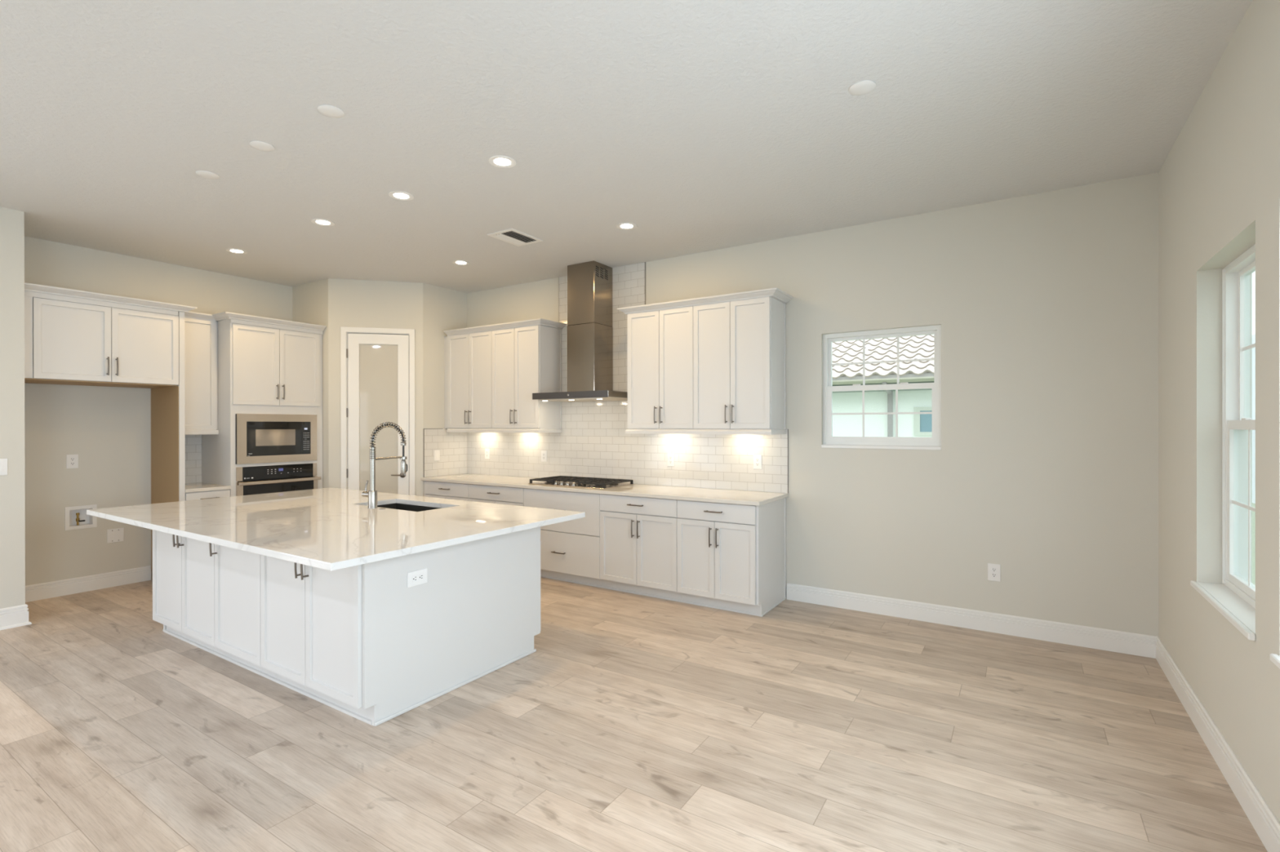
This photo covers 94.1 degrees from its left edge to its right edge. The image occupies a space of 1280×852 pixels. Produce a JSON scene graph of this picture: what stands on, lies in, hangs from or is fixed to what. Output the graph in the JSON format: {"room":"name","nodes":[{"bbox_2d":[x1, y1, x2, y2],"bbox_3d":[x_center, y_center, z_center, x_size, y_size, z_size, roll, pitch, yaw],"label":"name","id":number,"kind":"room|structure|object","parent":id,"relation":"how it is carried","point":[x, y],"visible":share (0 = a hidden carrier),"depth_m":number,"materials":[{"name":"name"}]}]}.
{"room":"kitchen","nodes":[
{"label":"kitchen","id":0,"kind":"room"},
{"bbox_2d":[0,206,25,608],"bbox_3d":[-6.665,-0.053,2.248,0.950,3.123,5.975,0,0,33],"label":"wall","id":1,"kind":"structure","parent":0,"point":[12,491],"depth_m":4.45,"materials":[{"name":"grey paint"}]},
{"bbox_2d":[0,458,8,475],"bbox_3d":[-4.735,0.303,4.378,0.010,0.124,0.126,0,0,33],"label":"wall switch","id":2,"kind":"object","parent":1,"relation":"attached to","point":[3,462],"visible":1,"depth_m":4.41,"materials":[{"name":"white plastic"}]},
{"bbox_2d":[24,235,292,586],"bbox_3d":[-4.445,-0.061,6.481,0.150,3.123,3.900,0,0,33],"label":"wall","id":3,"kind":"structure","parent":0,"point":[108,428],"depth_m":5.48,"materials":[{"name":"grey paint"}]},
{"bbox_2d":[66,454,78,468],"bbox_3d":[-5.082,0.317,5.337,0.008,0.124,0.080,0,0,33],"label":"power outlet","id":4,"kind":"object","parent":3,"relation":"attached to","point":[72,460],"visible":1,"depth_m":5.33,"materials":[{"name":"white plastic"}]},
{"bbox_2d":[0,565,151,630],"bbox_3d":[-5.128,1.427,4.494,0.836,0.153,2.610,0,0,33],"label":"baseboard","id":5,"kind":"structure","parent":3,"relation":"attached to","point":[42,591],"depth_m":5.30,"materials":[{"name":"white wood"}]},
{"bbox_2d":[64,504,97,530],"bbox_3d":[-5.087,0.825,5.409,0.092,0.207,0.217,0,0,33],"label":"box","id":6,"kind":"object","parent":3,"relation":"attached to","point":[76,517],"visible":0.99,"depth_m":5.41,"materials":[{"name":"white plastic"}]},
{"bbox_2d":[24,282,197,388],"bbox_3d":[-4.720,-0.735,5.242,0.688,0.738,1.164,0,0,33],"label":"upper cabinet","id":7,"kind":"object","parent":3,"relation":"attached to","point":[73,337],"visible":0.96,"depth_m":5.01,"materials":[{"name":"white wood"}]},
{"bbox_2d":[106,528,124,543],"bbox_3d":[-4.920,1.027,5.591,0.006,0.128,0.124,0,0,33],"label":"blank plate","id":8,"kind":"object","parent":3,"relation":"attached to","point":[113,535],"visible":1,"depth_m":5.59,"materials":[{"name":"white plastic"}]},
{"bbox_2d":[185,435,201,484],"bbox_3d":[-4.646,0.311,6.021,0.007,0.552,0.375,0,0,33],"label":"tile backsplash","id":9,"kind":"structure","parent":3,"relation":"attached to","point":[193,442],"depth_m":6.11,"materials":[{"name":"white tile"}]},
{"bbox_2d":[184,311,218,435],"bbox_3d":[-4.462,-0.507,5.902,0.431,1.184,0.375,0,0,33],"label":"upper cabinet","id":10,"kind":"object","parent":3,"relation":"attached to","point":[200,329],"visible":0.55,"depth_m":5.85,"materials":[{"name":"white wood"}]},
{"bbox_2d":[328,278,423,496],"bbox_3d":[-2.956,-0.063,6.715,0.988,3.123,0.105,0,0,-12],"label":"wall","id":11,"kind":"structure","parent":0,"point":[351,303],"depth_m":6.64,"materials":[{"name":"grey paint"}]},
{"bbox_2d":[340,326,415,495],"bbox_3d":[-2.931,0.201,6.694,0.774,2.594,0.148,0,0,-12],"label":"door","id":12,"kind":"structure","parent":11,"relation":"in","point":[380,367],"depth_m":6.69,"materials":[{"name":"white wood"}]},
{"bbox_2d":[292,278,467,488],"bbox_3d":[-3.048,-0.064,6.922,1.966,3.123,0.584,0,0,-10],"label":"wall","id":13,"kind":"structure","parent":0,"point":[443,308],"depth_m":6.86,"materials":[{"name":"grey paint"}]},
{"bbox_2d":[423,428,466,477],"bbox_3d":[-2.288,0.306,7.035,0.008,0.552,0.630,0,0,33],"label":"tile backsplash","id":14,"kind":"structure","parent":13,"relation":"attached to","point":[452,446],"depth_m":7.01,"materials":[{"name":"white tile"}]},
{"bbox_2d":[434,449,439,461],"bbox_3d":[-2.354,0.342,6.915,0.010,0.124,0.080,0,0,33],"label":"wall switch","id":15,"kind":"object","parent":14,"relation":"attached to","point":[437,453],"visible":1,"depth_m":6.92,"materials":[{"name":"white plastic"}]},
{"bbox_2d":[0,0,1252,293],"bbox_3d":[-3.354,-1.735,0.680,8.320,0.264,12.900,0,0,33],"label":"ceiling","id":16,"kind":"structure","parent":0,"point":[700,126],"depth_m":3.16,"materials":[{"name":"white paint"}]},
{"bbox_2d":[226,248,247,253],"bbox_3d":[-3.738,-1.619,5.524,0.166,0.006,0.166,0,0,33],"label":"recessed light","id":17,"kind":"object","parent":16,"relation":"in","point":[229,250],"visible":1,"depth_m":5.51,"materials":[{"name":"white"}]},
{"bbox_2d":[311,218,334,226],"bbox_3d":[-2.524,-1.619,4.746,0.166,0.006,0.166,0,0,33],"label":"recessed light","id":18,"kind":"object","parent":16,"relation":"in","point":[322,222],"visible":1,"depth_m":4.74,"materials":[{"name":"white"}]},
{"bbox_2d":[388,191,413,200],"bbox_3d":[-1.682,-1.620,4.199,0.166,0.006,0.166,0,0,33],"label":"recessed light","id":19,"kind":"object","parent":16,"relation":"in","point":[398,195],"visible":1,"depth_m":4.20,"materials":[{"name":"white"}]},
{"bbox_2d":[452,260,470,265],"bbox_3d":[-1.779,-1.622,5.927,0.166,0.006,0.166,0,0,33],"label":"recessed light","id":20,"kind":"object","parent":16,"relation":"in","point":[455,262],"visible":1,"depth_m":5.92,"materials":[{"name":"white"}]},
{"bbox_2d":[488,155,515,168],"bbox_3d":[-0.845,-1.620,3.660,0.166,0.006,0.166,0,0,33],"label":"recessed light","id":21,"kind":"object","parent":16,"relation":"in","point":[502,162],"visible":1,"depth_m":3.66,"materials":[{"name":"white"}]},
{"bbox_2d":[486,228,542,246],"bbox_3d":[-1.074,-1.619,5.135,0.290,0.011,0.380,0,0,33],"label":"ceiling vent","id":22,"kind":"object","parent":16,"relation":"in","point":[513,237],"visible":1,"depth_m":5.12,"materials":[{"name":"white metal"}]},
{"bbox_2d":[616,222,636,230],"bbox_3d":[-0.108,-1.623,4.845,0.166,0.006,0.166,0,0,33],"label":"recessed light","id":23,"kind":"object","parent":16,"relation":"in","point":[626,226],"visible":1,"depth_m":4.84,"materials":[{"name":"white"}]},
{"bbox_2d":[0,577,1267,851],"bbox_3d":[-2.543,1.563,1.948,8.320,0.120,9.900,0,0,33],"label":"floor","id":24,"kind":"structure","parent":0,"point":[633,722],"depth_m":2.77,"materials":[{"name":"brown wood"}]},
{"bbox_2d":[151,311,185,580],"bbox_3d":[-4.496,0.224,5.671,0.634,2.555,0.050,0,0,33],"label":"panel","id":25,"kind":"object","parent":24,"relation":"on","point":[167,403],"visible":0.5,"depth_m":5.59,"materials":[{"name":"white wood"}]},
{"bbox_2d":[152,529,229,660],"bbox_3d":[-2.936,1.062,4.263,0.972,0.878,0.660,0,0,33],"label":"base cabinet","id":26,"kind":"object","parent":24,"relation":"on","point":[184,567],"visible":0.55,"depth_m":4.00,"materials":[{"name":"white wood"}]},
{"bbox_2d":[185,489,230,501],"bbox_3d":[-4.359,1.060,5.840,0.670,0.882,0.375,0,0,33],"label":"base cabinet","id":27,"kind":"object","parent":24,"relation":"on","point":[221,493],"visible":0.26,"depth_m":5.67,"materials":[{"name":"white"}]},
{"bbox_2d":[185,482,231,493],"bbox_3d":[-4.376,0.603,5.849,0.644,0.032,0.375,0,0,33],"label":"countertop","id":28,"kind":"structure","parent":27,"relation":"on","point":[189,487],"depth_m":5.75,"materials":[{"name":"stone"}]},
{"bbox_2d":[208,542,275,680],"bbox_3d":[-2.282,1.062,3.845,0.578,0.878,0.660,0,0,33],"label":"base cabinet","id":29,"kind":"object","parent":24,"relation":"on","point":[237,571],"visible":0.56,"depth_m":3.61,"materials":[{"name":"white wood"}]},
{"bbox_2d":[201,311,326,497],"bbox_3d":[-4.019,0.200,6.341,0.712,2.600,0.991,0,0,33],"label":"tall cabinet","id":30,"kind":"object","parent":24,"relation":"on","point":[265,365],"visible":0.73,"depth_m":6.09,"materials":[{"name":"white wood"}]},
{"bbox_2d":[235,413,316,464],"bbox_3d":[-3.946,0.128,6.325,0.436,0.501,0.800,0,0,33],"label":"microwave","id":31,"kind":"object","parent":30,"relation":"in","point":[260,438],"visible":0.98,"depth_m":6.17,"materials":[{"name":"silver metal"}]},
{"bbox_2d":[235,462,320,496],"bbox_3d":[-3.974,0.754,6.351,0.640,0.692,0.810,0,0,33],"label":"wall oven","id":32,"kind":"object","parent":30,"relation":"in","point":[255,480],"visible":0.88,"depth_m":6.17,"materials":[{"name":"black glass"}]},
{"bbox_2d":[260,555,372,724],"bbox_3d":[-1.633,1.061,3.431,0.959,0.878,0.660,0,0,33],"label":"base cabinet","id":33,"kind":"object","parent":24,"relation":"on","point":[311,617],"visible":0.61,"depth_m":3.16,"materials":[{"name":"white wood"}]},
{"bbox_2d":[424,480,470,501],"bbox_3d":[-1.972,1.056,6.804,0.725,0.882,0.682,0,0,33],"label":"base cabinet","id":34,"kind":"object","parent":24,"relation":"on","point":[460,491],"visible":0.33,"depth_m":6.54,"materials":[{"name":"white wood"}]},
{"bbox_2d":[421,473,787,506],"bbox_3d":[-0.600,0.598,5.934,4.022,0.032,0.670,0,0,33],"label":"countertop","id":35,"kind":"structure","parent":34,"relation":"on","point":[691,494],"depth_m":5.40,"materials":[{"name":"stone"}]},
{"bbox_2d":[528,475,633,488],"bbox_3d":[-0.591,0.558,5.958,0.936,0.047,0.516,0,0,33],"label":"gas cooktop","id":36,"kind":"object","parent":35,"relation":"in","point":[561,481],"visible":1,"depth_m":5.86,"materials":[{"name":"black metal"}]},
{"bbox_2d":[362,526,540,726],"bbox_3d":[-1.017,1.060,3.473,0.032,0.878,1.273,0,0,33],"label":"island end panel","id":37,"kind":"object","parent":24,"relation":"on","point":[477,613],"visible":0.94,"depth_m":3.34,"materials":[{"name":"white wood"}]},
{"bbox_2d":[407,568,427,587],"bbox_3d":[-1.189,0.812,3.188,0.008,0.080,0.124,0,0,33],"label":"power outlet","id":38,"kind":"object","parent":37,"relation":"attached to","point":[418,577],"visible":1,"depth_m":3.19,"materials":[{"name":"white plastic"}]},
{"bbox_2d":[412,575,417,582],"bbox_3d":[-1.198,0.812,3.171,0.002,0.033,0.031,0,0,33],"label":"socket","id":39,"kind":"object","parent":38,"relation":"attached to","point":[414,577],"depth_m":3.17,"materials":[{"name":"white plastic"}]},
{"bbox_2d":[418,573,423,580],"bbox_3d":[-1.177,0.812,3.203,0.002,0.033,0.031,0,0,33],"label":"socket","id":40,"kind":"object","parent":38,"relation":"attached to","point":[420,575],"depth_m":3.20,"materials":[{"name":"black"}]},
{"bbox_2d":[468,484,524,506],"bbox_3d":[-1.332,1.055,6.395,0.792,0.882,0.682,0,0,33],"label":"base cabinet","id":41,"kind":"object","parent":24,"relation":"on","point":[477,493],"visible":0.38,"depth_m":6.13,"materials":[{"name":"white wood"}]},
{"bbox_2d":[523,488,604,588],"bbox_3d":[-0.601,1.055,5.929,0.941,0.882,0.682,0,0,33],"label":"base cabinet","id":42,"kind":"object","parent":24,"relation":"on","point":[570,550],"visible":0.59,"depth_m":5.61,"materials":[{"name":"white wood"}]},
{"bbox_2d":[600,493,681,602],"bbox_3d":[0.133,1.055,5.460,0.798,0.882,0.682,0,0,33],"label":"base cabinet","id":43,"kind":"object","parent":24,"relation":"on","point":[638,535],"visible":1,"depth_m":5.20,"materials":[{"name":"white wood"}]},
{"bbox_2d":[676,497,786,617],"bbox_3d":[0.776,1.054,5.053,0.723,0.882,0.688,0,0,33],"label":"base cabinet","id":44,"kind":"object","parent":24,"relation":"on","point":[731,557],"visible":1,"depth_m":4.81,"materials":[{"name":"white wood"}]},
{"bbox_3d":[-1.791,1.060,4.419,1.048,0.878,0.636,0,0,33],"label":"cabinet","id":45,"kind":"object","parent":24,"relation":"on","visible":0},
{"bbox_2d":[86,487,585,571],"bbox_3d":[-2.130,0.603,4.112,3.049,0.034,1.766,0,0,33],"label":"countertop","id":46,"kind":"structure","parent":45,"relation":"on","point":[331,529],"depth_m":3.64,"materials":[{"name":"stone"}]},
{"bbox_2d":[361,422,407,508],"bbox_3d":[-1.866,0.277,4.383,0.116,0.616,0.322,0,0,33],"label":"spring faucet","id":47,"kind":"object","parent":46,"relation":"on","point":[371,494],"visible":1,"depth_m":4.26,"materials":[{"name":"silver metal"}]},
{"bbox_2d":[377,502,440,511],"bbox_3d":[-1.739,0.734,4.427,0.801,0.228,0.412,0,0,33],"label":"undermount sink","id":48,"kind":"object","parent":46,"relation":"in","point":[395,506],"visible":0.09,"depth_m":4.70,"materials":[{"name":"grey metal"}]},
{"bbox_2d":[466,172,1158,636],"bbox_3d":[-0.036,-0.066,6.081,8.100,3.123,0.170,0,0,33],"label":"wall","id":49,"kind":"structure","parent":0,"point":[1045,470],"depth_m":4.33,"materials":[{"name":"grey paint"}]},
{"bbox_2d":[443,324,492,432],"bbox_3d":[-1.894,-0.516,6.910,0.808,1.176,0.412,0,0,33],"label":"upper cabinet","id":50,"kind":"object","parent":49,"relation":"attached to","point":[469,392],"depth_m":6.77,"materials":[{"name":"white wood"}]},
{"bbox_2d":[488,318,566,433],"bbox_3d":[-1.230,-0.516,6.487,0.766,1.176,0.412,0,0,33],"label":"upper cabinet","id":51,"kind":"object","parent":49,"relation":"attached to","point":[526,354],"visible":1,"depth_m":6.36,"materials":[{"name":"white wood"}]},
{"bbox_2d":[532,260,627,402],"bbox_3d":[-0.561,-0.938,5.997,0.935,1.376,0.516,0,0,33],"label":"range hood","id":52,"kind":"object","parent":49,"relation":"attached to","point":[589,284],"visible":1,"depth_m":5.95,"materials":[{"name":"silver metal"}]},
{"bbox_2d":[466,262,788,493],"bbox_3d":[-0.418,-0.523,6.218,4.022,2.207,0.008,0,0,33],"label":"tile backsplash","id":53,"kind":"structure","parent":49,"relation":"attached to","point":[593,442],"depth_m":6.07,"materials":[{"name":"white tile"}]},
{"bbox_2d":[484,448,489,458],"bbox_3d":[-1.821,0.331,7.107,0.080,0.124,0.008,0,0,33],"label":"power outlet","id":54,"kind":"object","parent":53,"relation":"attached to","point":[486,451],"visible":1,"depth_m":7.10,"materials":[{"name":"white plastic"}]},
{"bbox_2d":[541,450,546,462],"bbox_3d":[-1.068,0.336,6.626,0.080,0.124,0.008,0,0,33],"label":"power outlet","id":55,"kind":"object","parent":53,"relation":"attached to","point":[544,453],"visible":1,"depth_m":6.62,"materials":[{"name":"white plastic"}]},
{"bbox_2d":[666,453,674,466],"bbox_3d":[0.297,0.327,5.755,0.080,0.124,0.008,0,0,33],"label":"power outlet","id":56,"kind":"object","parent":53,"relation":"attached to","point":[670,457],"visible":1,"depth_m":5.75,"materials":[{"name":"white plastic"}]},
{"bbox_2d":[753,454,761,469],"bbox_3d":[1.041,0.319,5.279,0.080,0.124,0.008,0,0,33],"label":"power outlet","id":57,"kind":"object","parent":53,"relation":"attached to","point":[757,459],"visible":1,"depth_m":5.28,"materials":[{"name":"white plastic"}]},
{"bbox_2d":[617,298,694,434],"bbox_3d":[0.220,-0.517,5.561,0.776,1.176,0.412,0,0,33],"label":"upper cabinet","id":58,"kind":"object","parent":49,"relation":"attached to","point":[660,335],"visible":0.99,"depth_m":5.40,"materials":[{"name":"white wood"}]},
{"bbox_2d":[689,287,793,435],"bbox_3d":[0.876,-0.517,5.142,0.780,1.176,0.412,0,0,33],"label":"upper cabinet","id":59,"kind":"object","parent":49,"relation":"attached to","point":[740,339],"visible":1,"depth_m":5.01,"materials":[{"name":"white wood"}]},
{"bbox_2d":[821,324,941,449],"bbox_3d":[1.931,-0.295,4.798,0.899,0.953,0.134,0,0,33],"label":"window","id":60,"kind":"structure","parent":49,"relation":"in","point":[934,442],"depth_m":4.78,"materials":[{"name":"white plastic"}]},
{"bbox_2d":[786,582,1158,658],"bbox_3d":[2.298,1.424,4.483,2.447,0.139,0.016,0,0,33],"label":"baseboard","id":61,"kind":"structure","parent":49,"relation":"attached to","point":[1125,642],"depth_m":4.34,"materials":[{"name":"white wood"}]},
{"bbox_2d":[987,563,1000,582],"bbox_3d":[2.565,1.061,4.317,0.080,0.124,0.008,0,0,33],"label":"power outlet","id":62,"kind":"object","parent":49,"relation":"attached to","point":[993,570],"visible":1,"depth_m":4.31,"materials":[{"name":"white plastic"}]},
{"bbox_2d":[991,567,996,572],"bbox_3d":[2.563,1.041,4.315,0.033,0.031,0.002,0,0,33],"label":"socket","id":63,"kind":"object","parent":62,"relation":"attached to","point":[993,569],"depth_m":4.31,"materials":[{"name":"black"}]},
{"bbox_2d":[991,573,996,577],"bbox_3d":[2.563,1.080,4.315,0.033,0.031,0.002,0,0,33],"label":"socket","id":64,"kind":"object","parent":62,"relation":"attached to","point":[993,575],"depth_m":4.31,"materials":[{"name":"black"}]},
{"bbox_2d":[1158,0,1279,822],"bbox_3d":[0.852,-0.060,-0.240,0.200,3.123,9.870,0,0,33],"label":"wall","id":65,"kind":"structure","parent":0,"point":[1219,181],"depth_m":2.75,"materials":[{"name":"grey paint"}]},
{"bbox_2d":[1155,637,1279,851],"bbox_3d":[0.766,1.432,-0.174,0.016,0.139,9.484,0,0,33],"label":"baseboard","id":66,"kind":"structure","parent":65,"relation":"attached to","point":[1265,824],"depth_m":2.53,"materials":[{"name":"white wood"}]},
{"bbox_2d":[1190,244,1255,640],"bbox_3d":[2.632,0.015,2.582,0.207,1.589,0.915,0,0,33],"label":"window","id":67,"kind":"structure","parent":65,"relation":"in","point":[1234,599],"depth_m":2.88,"materials":[{"name":"white plastic"}]},
{"bbox_2d":[1269,653,1279,668],"bbox_3d":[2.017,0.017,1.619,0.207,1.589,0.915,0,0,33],"label":"window sill","id":68,"kind":"structure","parent":65,"relation":"in","point":[1275,659],"depth_m":2.02,"materials":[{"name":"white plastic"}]},
{"label":"outside","id":69,"kind":"structure","parent":0,"visible":0},
{"bbox_2d":[1252,502,1255,585],"bbox_3d":[3.334,1.723,3.832,60.000,0.140,80.000,0,0,33],"label":"ground","id":70,"kind":"structure","parent":69,"point":[1253,504],"depth_m":8.18,"materials":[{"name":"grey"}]},
{"bbox_2d":[832,334,933,437],"bbox_3d":[4.228,-0.267,11.180,6.600,3.820,3.563,0,0,33],"label":"house","id":71,"kind":"structure","parent":70,"relation":"on","point":[916,347],"depth_m":9.94,"materials":[{"name":"white paint"}]},
{"bbox_2d":[1252,333,1255,503],"bbox_3d":[8.703,-0.136,5.739,0.200,3.560,27.000,0,0,33],"label":"wall","id":72,"kind":"structure","parent":70,"relation":"on","point":[1253,335],"depth_m":12.54,"materials":[{"name":"white paint"}]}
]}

